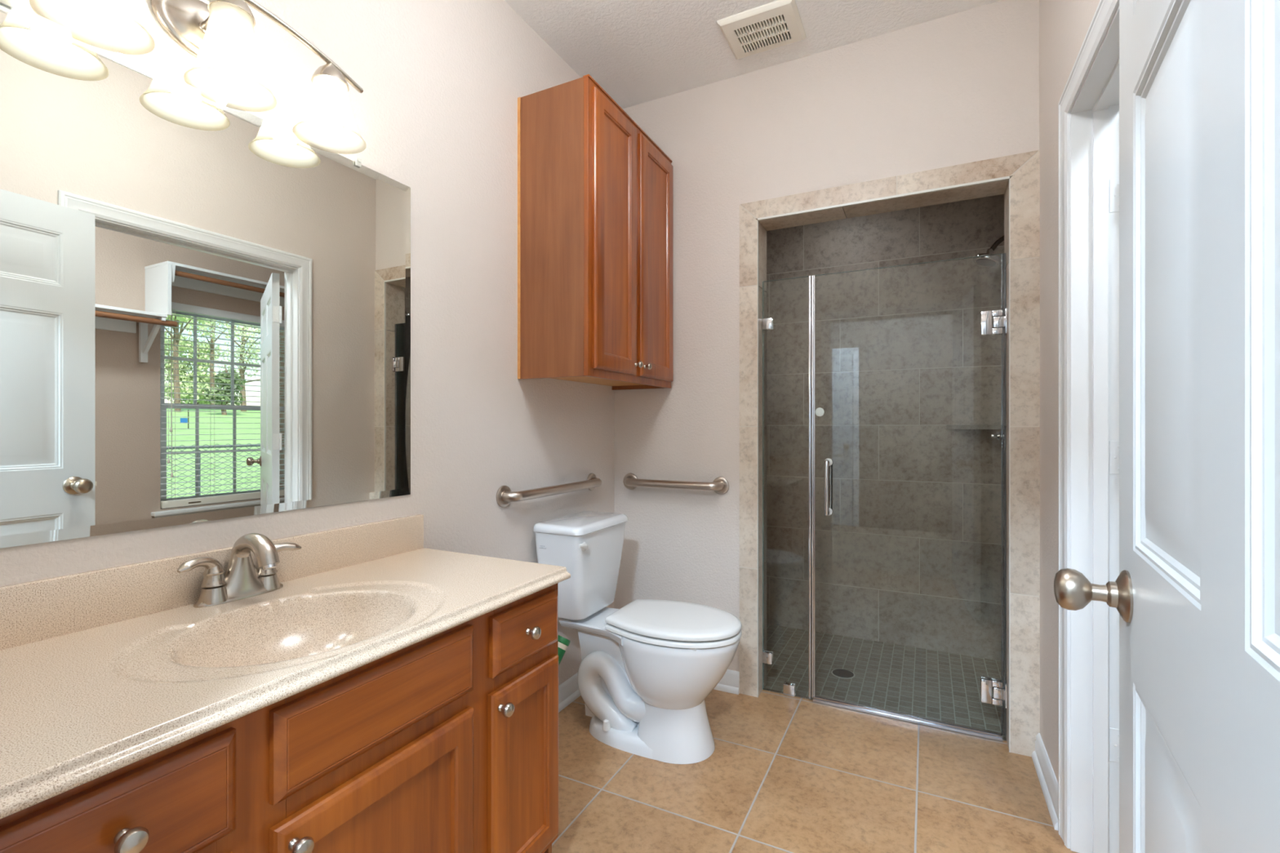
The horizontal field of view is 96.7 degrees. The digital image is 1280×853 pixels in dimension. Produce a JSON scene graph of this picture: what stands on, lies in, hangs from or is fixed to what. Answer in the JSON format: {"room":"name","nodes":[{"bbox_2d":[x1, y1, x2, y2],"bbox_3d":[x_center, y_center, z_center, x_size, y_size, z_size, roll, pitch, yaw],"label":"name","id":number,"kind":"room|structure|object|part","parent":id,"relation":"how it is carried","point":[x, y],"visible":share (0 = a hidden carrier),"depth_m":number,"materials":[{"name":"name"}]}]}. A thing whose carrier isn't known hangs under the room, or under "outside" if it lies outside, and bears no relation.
{"room":"bathroom","nodes":[
{"label":"bathroom","id":0,"kind":"room"},
{"bbox_2d":[0,0,614,685],"bbox_3d":[-0.685,-0.190,1.822,0.100,2.743,2.565,0,0,27],"label":"wall","id":1,"kind":"structure","parent":0,"point":[442,82],"depth_m":1.85,"materials":[{"name":"beige paint"}]},
{"bbox_2d":[29,0,366,154],"bbox_3d":[-0.854,-0.821,1.184,0.173,0.249,0.611,0,0,27],"label":"vanity light","id":2,"kind":"object","parent":1,"relation":"attached to","point":[227,70],"visible":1,"depth_m":1.17,"materials":[{"name":"white glass"}]},
{"bbox_3d":[-0.945,-0.762,0.987,0.157,0.133,0.157,0,0,27],"label":"lamp shade","id":3,"kind":"part","parent":2,"relation":"part of","materials":[{"name":"white glass"}]},
{"bbox_3d":[-0.945,-0.760,0.987,0.060,0.085,0.060,0,0,27],"label":"bulb","id":4,"kind":"part","parent":2,"relation":"part of","materials":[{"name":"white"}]},
{"bbox_3d":[-0.921,-0.848,1.218,0.022,0.138,0.203,0,0,27],"label":"plate","id":5,"kind":"part","parent":2,"relation":"part of","materials":[{"name":"silver metal"}]},
{"bbox_3d":[-0.881,-0.888,1.192,0.091,0.115,0.024,0,0,15],"label":"arm","id":6,"kind":"part","parent":2,"relation":"part of","materials":[{"name":"silver metal"}]},
{"bbox_3d":[-0.847,-0.775,1.181,0.157,0.159,0.157,0,0,27],"label":"lamp shade","id":7,"kind":"part","parent":2,"relation":"part of","materials":[{"name":"white glass"}]},
{"bbox_3d":[-0.847,-0.760,1.181,0.060,0.085,0.060,0,0,27],"label":"bulb","id":8,"kind":"part","parent":2,"relation":"part of","materials":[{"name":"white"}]},
{"bbox_3d":[-0.748,-0.762,1.375,0.157,0.132,0.157,0,0,27],"label":"lamp shade","id":9,"kind":"part","parent":2,"relation":"part of","materials":[{"name":"white glass"}]},
{"bbox_3d":[-0.748,-0.760,1.375,0.060,0.085,0.060,0,0,27],"label":"bulb","id":10,"kind":"part","parent":2,"relation":"part of","materials":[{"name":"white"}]},
{"bbox_2d":[0,0,410,548],"bbox_3d":[-0.911,-0.262,1.247,0.013,0.929,1.012,0,0,27],"label":"mirror","id":11,"kind":"object","parent":1,"relation":"attached to","point":[205,306],"visible":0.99,"depth_m":1.17,"materials":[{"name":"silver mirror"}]},
{"bbox_2d":[0,514,423,650],"bbox_3d":[-0.910,0.319,1.244,0.020,0.104,1.090,0,0,27],"label":"backsplash","id":12,"kind":"structure","parent":1,"relation":"attached to","point":[36,611],"depth_m":1.11,"materials":[{"name":"beige stone"}]},
{"bbox_2d":[496,473,601,507],"bbox_3d":[-0.331,0.255,2.334,0.070,0.080,0.688,0,0,27],"label":"grab bar","id":13,"kind":"object","parent":1,"relation":"attached to","point":[504,495],"visible":1,"depth_m":2.18,"materials":[{"name":"silver metal"}]},
{"bbox_2d":[558,672,580,712],"bbox_3d":[-0.388,1.136,2.272,0.024,0.092,1.206,0,0,27],"label":"baseboard","id":14,"kind":"structure","parent":1,"relation":"attached to","point":[568,691],"depth_m":2.43,"materials":[{"name":"white"}]},
{"bbox_2d":[517,74,673,390],"bbox_3d":[-0.135,-0.713,2.398,0.362,1.066,0.739,0,0,27],"label":"upper cabinet","id":15,"kind":"object","parent":1,"relation":"attached to","point":[595,192],"visible":1,"depth_m":2.12,"materials":[{"name":"brown wood"}]},
{"bbox_3d":[-0.165,-0.205,2.415,0.293,0.015,0.702,0,0,27],"label":"panel","id":16,"kind":"part","parent":15,"relation":"part of","materials":[{"name":"brown wood"}]},
{"bbox_3d":[-0.091,-0.713,2.177,0.019,1.007,0.324,0,0,27],"label":"door","id":17,"kind":"part","parent":15,"relation":"part of","materials":[{"name":"brown wood"}]},
{"bbox_3d":[-0.026,-0.713,2.345,0.024,1.066,0.736,0,0,27],"label":"frame","id":18,"kind":"part","parent":15,"relation":"part of","materials":[{"name":"brown wood"}]},
{"bbox_3d":[-0.004,-0.250,2.293,0.032,0.028,0.028,0,0,27],"label":"knob","id":19,"kind":"part","parent":15,"relation":"part of","materials":[{"name":"silver metal"}]},
{"bbox_3d":[0.033,-0.250,2.365,0.032,0.028,0.028,0,0,27],"label":"knob","id":20,"kind":"part","parent":15,"relation":"part of","materials":[{"name":"silver metal"}]},
{"bbox_3d":[0.075,-0.713,2.505,0.019,1.007,0.332,0,0,27],"label":"door","id":21,"kind":"part","parent":15,"relation":"part of","materials":[{"name":"brown wood"}]},
{"bbox_2d":[504,0,1000,108],"bbox_3d":[0.145,-1.621,1.403,1.960,0.120,2.565,0,0,27],"label":"ceiling","id":22,"kind":"structure","parent":0,"point":[637,51],"depth_m":2.25,"materials":[{"name":"white paint"}]},
{"bbox_2d":[716,0,806,59],"bbox_3d":[0.480,-1.548,2.231,0.290,0.024,0.245,0,0,27],"label":"exhaust fan","id":23,"kind":"object","parent":22,"relation":"attached to","point":[776,24],"visible":1,"depth_m":2.20,"materials":[{"name":"white plastic"}]},
{"bbox_2d":[551,623,1078,852],"bbox_3d":[0.335,1.257,1.778,1.960,0.150,3.405,0,0,27],"label":"floor","id":24,"kind":"structure","parent":0,"point":[783,774],"depth_m":1.93,"materials":[{"name":"beige tile"}]},
{"bbox_2d":[0,583,558,852],"bbox_3d":[-0.666,0.791,1.120,0.567,0.782,1.082,0,0,27],"label":"vanity cabinet","id":25,"kind":"object","parent":24,"relation":"on","point":[446,741],"visible":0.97,"depth_m":0.98,"materials":[{"name":"brown wood"}]},
{"bbox_3d":[-0.620,0.490,0.676,0.020,0.140,0.256,0,0,27],"label":"drawer","id":26,"kind":"part","parent":25,"relation":"part of","materials":[{"name":"brown wood"}]},
{"bbox_3d":[-0.597,0.484,0.664,0.032,0.032,0.032,0,0,27],"label":"knob","id":27,"kind":"part","parent":25,"relation":"part of","materials":[{"name":"silver metal"}]},
{"bbox_2d":[0,514,570,819],"bbox_3d":[-0.673,0.387,1.124,0.552,0.240,1.090,0,0,27],"label":"countertop","id":28,"kind":"structure","parent":25,"relation":"on","point":[103,672],"depth_m":1.01,"materials":[{"name":"beige stone"}]},
{"bbox_2d":[177,533,301,608],"bbox_3d":[-0.855,0.298,1.231,0.169,0.141,0.188,0,0,-15],"label":"faucet","id":29,"kind":"object","parent":28,"relation":"on","point":[242,580],"visible":1,"depth_m":1.20,"materials":[{"name":"silver metal"}]},
{"bbox_3d":[-0.901,0.288,1.162,0.028,0.039,0.087,0,0,17],"label":"lever","id":30,"kind":"part","parent":29,"relation":"part of","materials":[{"name":"silver metal"}]},
{"bbox_3d":[-0.892,0.327,1.191,0.056,0.076,0.056,0,0,27],"label":"handle","id":31,"kind":"part","parent":29,"relation":"part of","materials":[{"name":"silver metal"}]},
{"bbox_3d":[-0.822,0.263,1.214,0.138,0.070,0.040,0,0,27],"label":"spout","id":32,"kind":"part","parent":29,"relation":"part of","materials":[{"name":"silver metal"}]},
{"bbox_3d":[-0.845,0.327,1.284,0.056,0.076,0.056,0,0,27],"label":"handle","id":33,"kind":"part","parent":29,"relation":"part of","materials":[{"name":"silver metal"}]},
{"bbox_3d":[-0.827,0.288,1.308,0.028,0.039,0.087,0,0,36],"label":"lever","id":34,"kind":"part","parent":29,"relation":"part of","materials":[{"name":"silver metal"}]},
{"bbox_3d":[-0.505,0.626,0.846,0.032,0.032,0.032,0,0,27],"label":"knob","id":35,"kind":"part","parent":25,"relation":"part of","materials":[{"name":"silver metal"}]},
{"bbox_3d":[-0.446,0.488,1.019,0.020,0.137,0.411,0,0,27],"label":"false drawer","id":36,"kind":"part","parent":25,"relation":"part of","materials":[{"name":"brown wood"}]},
{"bbox_3d":[-0.446,0.826,1.019,0.020,0.463,0.411,0,0,27],"label":"door","id":37,"kind":"part","parent":25,"relation":"part of","materials":[{"name":"brown wood"}]},
{"bbox_3d":[-0.296,0.626,1.259,0.032,0.032,0.032,0,0,27],"label":"knob","id":38,"kind":"part","parent":25,"relation":"part of","materials":[{"name":"silver metal"}]},
{"bbox_3d":[-0.271,0.825,1.365,0.020,0.464,0.253,0,0,27],"label":"door","id":39,"kind":"part","parent":25,"relation":"part of","materials":[{"name":"brown wood"}]},
{"bbox_3d":[-0.271,0.490,1.367,0.020,0.133,0.246,0,0,27],"label":"drawer","id":40,"kind":"part","parent":25,"relation":"part of","materials":[{"name":"brown wood"}]},
{"bbox_3d":[-0.252,0.488,1.346,0.032,0.032,0.032,0,0,27],"label":"knob","id":41,"kind":"part","parent":25,"relation":"part of","materials":[{"name":"silver metal"}]},
{"bbox_2d":[557,635,570,666],"bbox_3d":[-0.379,0.989,2.103,0.290,0.384,0.058,0,0,-45],"label":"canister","id":42,"kind":"object","parent":24,"relation":"on","point":[563,642],"visible":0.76,"depth_m":2.16,"materials":[{"name":"green paper"}]},
{"bbox_2d":[533,511,742,764],"bbox_3d":[0.009,0.777,2.179,0.766,0.810,0.416,0,0,27],"label":"toilet","id":43,"kind":"object","parent":24,"relation":"on","point":[647,669],"visible":1,"depth_m":2.10,"materials":[{"name":"white ceramic"}]},
{"bbox_3d":[-0.233,0.571,2.308,0.209,0.333,0.388,0,0,27],"label":"tank","id":44,"kind":"part","parent":43,"relation":"part of","materials":[{"name":"white ceramic"}]},
{"bbox_3d":[-0.230,0.388,2.307,0.225,0.032,0.404,0,0,27],"label":"tank lid","id":45,"kind":"part","parent":43,"relation":"part of","materials":[{"name":"white ceramic"}]},
{"bbox_3d":[-0.211,0.447,2.101,0.029,0.039,0.079,0,0,27],"label":"flush lever","id":46,"kind":"part","parent":43,"relation":"part of","materials":[{"name":"white plastic"}]},
{"bbox_3d":[0.139,0.746,2.120,0.480,0.019,0.368,0,0,27],"label":"seat","id":47,"kind":"part","parent":43,"relation":"part of","materials":[{"name":"white plastic"}]},
{"bbox_3d":[0.139,0.717,2.120,0.480,0.028,0.368,0,0,27],"label":"seat lid","id":48,"kind":"part","parent":43,"relation":"part of","materials":[{"name":"white plastic"}]},
{"bbox_2d":[831,668,855,679],"bbox_3d":[0.986,1.200,2.762,0.110,0.004,0.110,0,0,27],"label":"floor drain","id":49,"kind":"object","parent":24,"relation":"on","point":[838,673],"visible":1,"depth_m":2.75,"materials":[{"name":"grey metal"}]},
{"bbox_2d":[614,0,1039,671],"bbox_3d":[0.682,-0.190,2.488,1.740,2.743,0.144,0,0,27],"label":"wall","id":50,"kind":"structure","parent":0,"point":[962,87],"depth_m":2.53,"materials":[{"name":"beige paint"}]},
{"bbox_2d":[622,473,728,494],"bbox_3d":[0.144,0.267,2.639,0.538,0.080,0.070,0,0,27],"label":"grab bar","id":51,"kind":"object","parent":50,"relation":"attached to","point":[720,485],"visible":1,"depth_m":2.59,"materials":[{"name":"silver metal"}]},
{"bbox_2d":[713,669,739,694],"bbox_3d":[0.164,1.136,2.655,0.616,0.092,0.024,0,0,27],"label":"baseboard","id":52,"kind":"structure","parent":50,"relation":"attached to","point":[730,682],"depth_m":2.53,"materials":[{"name":"white wood"}]},
{"bbox_2d":[762,275,811,699],"bbox_3d":[0.646,0.275,2.508,0.212,1.853,0.030,0,0,27],"label":"glass panel","id":53,"kind":"object","parent":50,"relation":"attached to","point":[788,688],"visible":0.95,"depth_m":2.48,"materials":[{"name":"clear glass"}]},
{"bbox_2d":[739,150,1039,756],"bbox_3d":[0.965,0.099,2.339,1.100,2.166,0.154,0,0,27],"label":"trim","id":54,"kind":"structure","parent":50,"relation":"attached to","point":[988,177],"depth_m":2.16,"materials":[{"name":"stone"}]},
{"bbox_2d":[811,253,1007,742],"bbox_3d":[1.061,0.264,2.299,0.711,1.831,0.126,0,0,27],"label":"door","id":55,"kind":"structure","parent":50,"relation":"in","point":[999,322],"depth_m":2.37,"materials":[{"name":"clear glass"}]},
{"bbox_3d":[0.805,0.257,2.428,0.019,0.233,0.126,0,0,27],"label":"pull handle","id":56,"kind":"part","parent":55,"relation":"part of","materials":[{"name":"silver metal"}]},
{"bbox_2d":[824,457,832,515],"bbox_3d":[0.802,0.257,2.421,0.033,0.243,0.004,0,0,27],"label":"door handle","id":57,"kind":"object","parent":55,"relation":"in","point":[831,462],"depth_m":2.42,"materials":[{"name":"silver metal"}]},
{"bbox_2d":[764,194,1004,661],"bbox_3d":[1.220,-0.043,3.294,1.747,2.750,0.100,0,0,27],"label":"wall","id":58,"kind":"structure","parent":0,"point":[908,550],"depth_m":3.15,"materials":[{"name":"tile"}]},
{"bbox_2d":[1039,0,1099,781],"bbox_3d":[0.966,-0.190,0.988,0.120,2.743,2.565,0,0,27],"label":"wall","id":59,"kind":"structure","parent":0,"point":[1064,24],"depth_m":1.83,"materials":[{"name":"beige paint"}]},
{"bbox_2d":[1031,733,1057,830],"bbox_3d":[1.318,1.136,1.845,0.024,0.092,0.410,0,0,27],"label":"baseboard","id":60,"kind":"structure","parent":59,"relation":"attached to","point":[1048,781],"depth_m":1.83,"materials":[{"name":"white wood"}]},
{"bbox_2d":[1057,0,1119,852],"bbox_3d":[1.052,0.118,1.157,0.154,2.128,1.049,0,0,27],"label":"door frame","id":61,"kind":"structure","parent":59,"relation":"attached to","point":[1088,104],"depth_m":1.56,"materials":[{"name":"white wood"}]},
{"bbox_2d":[1053,0,1279,852],"bbox_3d":[0.515,0.159,0.437,0.200,2.030,0.894,0,0,27],"label":"door","id":62,"kind":"structure","parent":59,"relation":"in","point":[1195,594],"depth_m":0.53,"materials":[{"name":"white wood"}]},
{"bbox_3d":[0.632,0.232,0.795,0.086,0.070,0.070,0,0,27],"label":"knob","id":63,"kind":"part","parent":62,"relation":"part of","materials":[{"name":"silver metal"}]},
{"bbox_2d":[1109,177,1119,763],"bbox_3d":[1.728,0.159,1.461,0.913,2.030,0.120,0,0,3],"label":"hinges","id":64,"kind":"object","parent":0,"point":[1114,183],"depth_m":1.54,"materials":[{"name":"white metal"}]},
{"bbox_3d":[1.734,-0.043,2.508,0.120,2.750,0.840,0,0,27],"label":"wall","id":65,"kind":"structure","parent":0,"visible":0},
{"bbox_2d":[946,424,1006,429],"bbox_3d":[1.692,0.003,2.852,0.265,0.022,0.262,0,0,27],"label":"corner shelf","id":66,"kind":"object","parent":65,"relation":"attached to","point":[989,426],"visible":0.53,"depth_m":2.85,"materials":[{"name":"tile"}]},
{"bbox_2d":[973,235,1004,266],"bbox_3d":[1.592,-0.804,2.551,0.172,0.161,0.112,0,0,27],"label":"showerhead","id":67,"kind":"object","parent":65,"relation":"attached to","point":[992,260],"visible":0.77,"depth_m":2.55,"materials":[{"name":"grey metal"}]},
{"bbox_3d":[1.620,-0.821,2.543,0.116,0.086,0.021,0,0,27],"label":"arm","id":68,"kind":"part","parent":67,"relation":"part of","materials":[{"name":"grey metal"}]},
{"bbox_2d":[991,431,1004,440],"bbox_3d":[1.626,0.042,2.540,0.102,0.160,0.160,0,0,27],"label":"shower valve","id":69,"kind":"object","parent":65,"relation":"attached to","point":[997,435],"visible":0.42,"depth_m":2.54,"materials":[{"name":"silver metal"}]}
]}

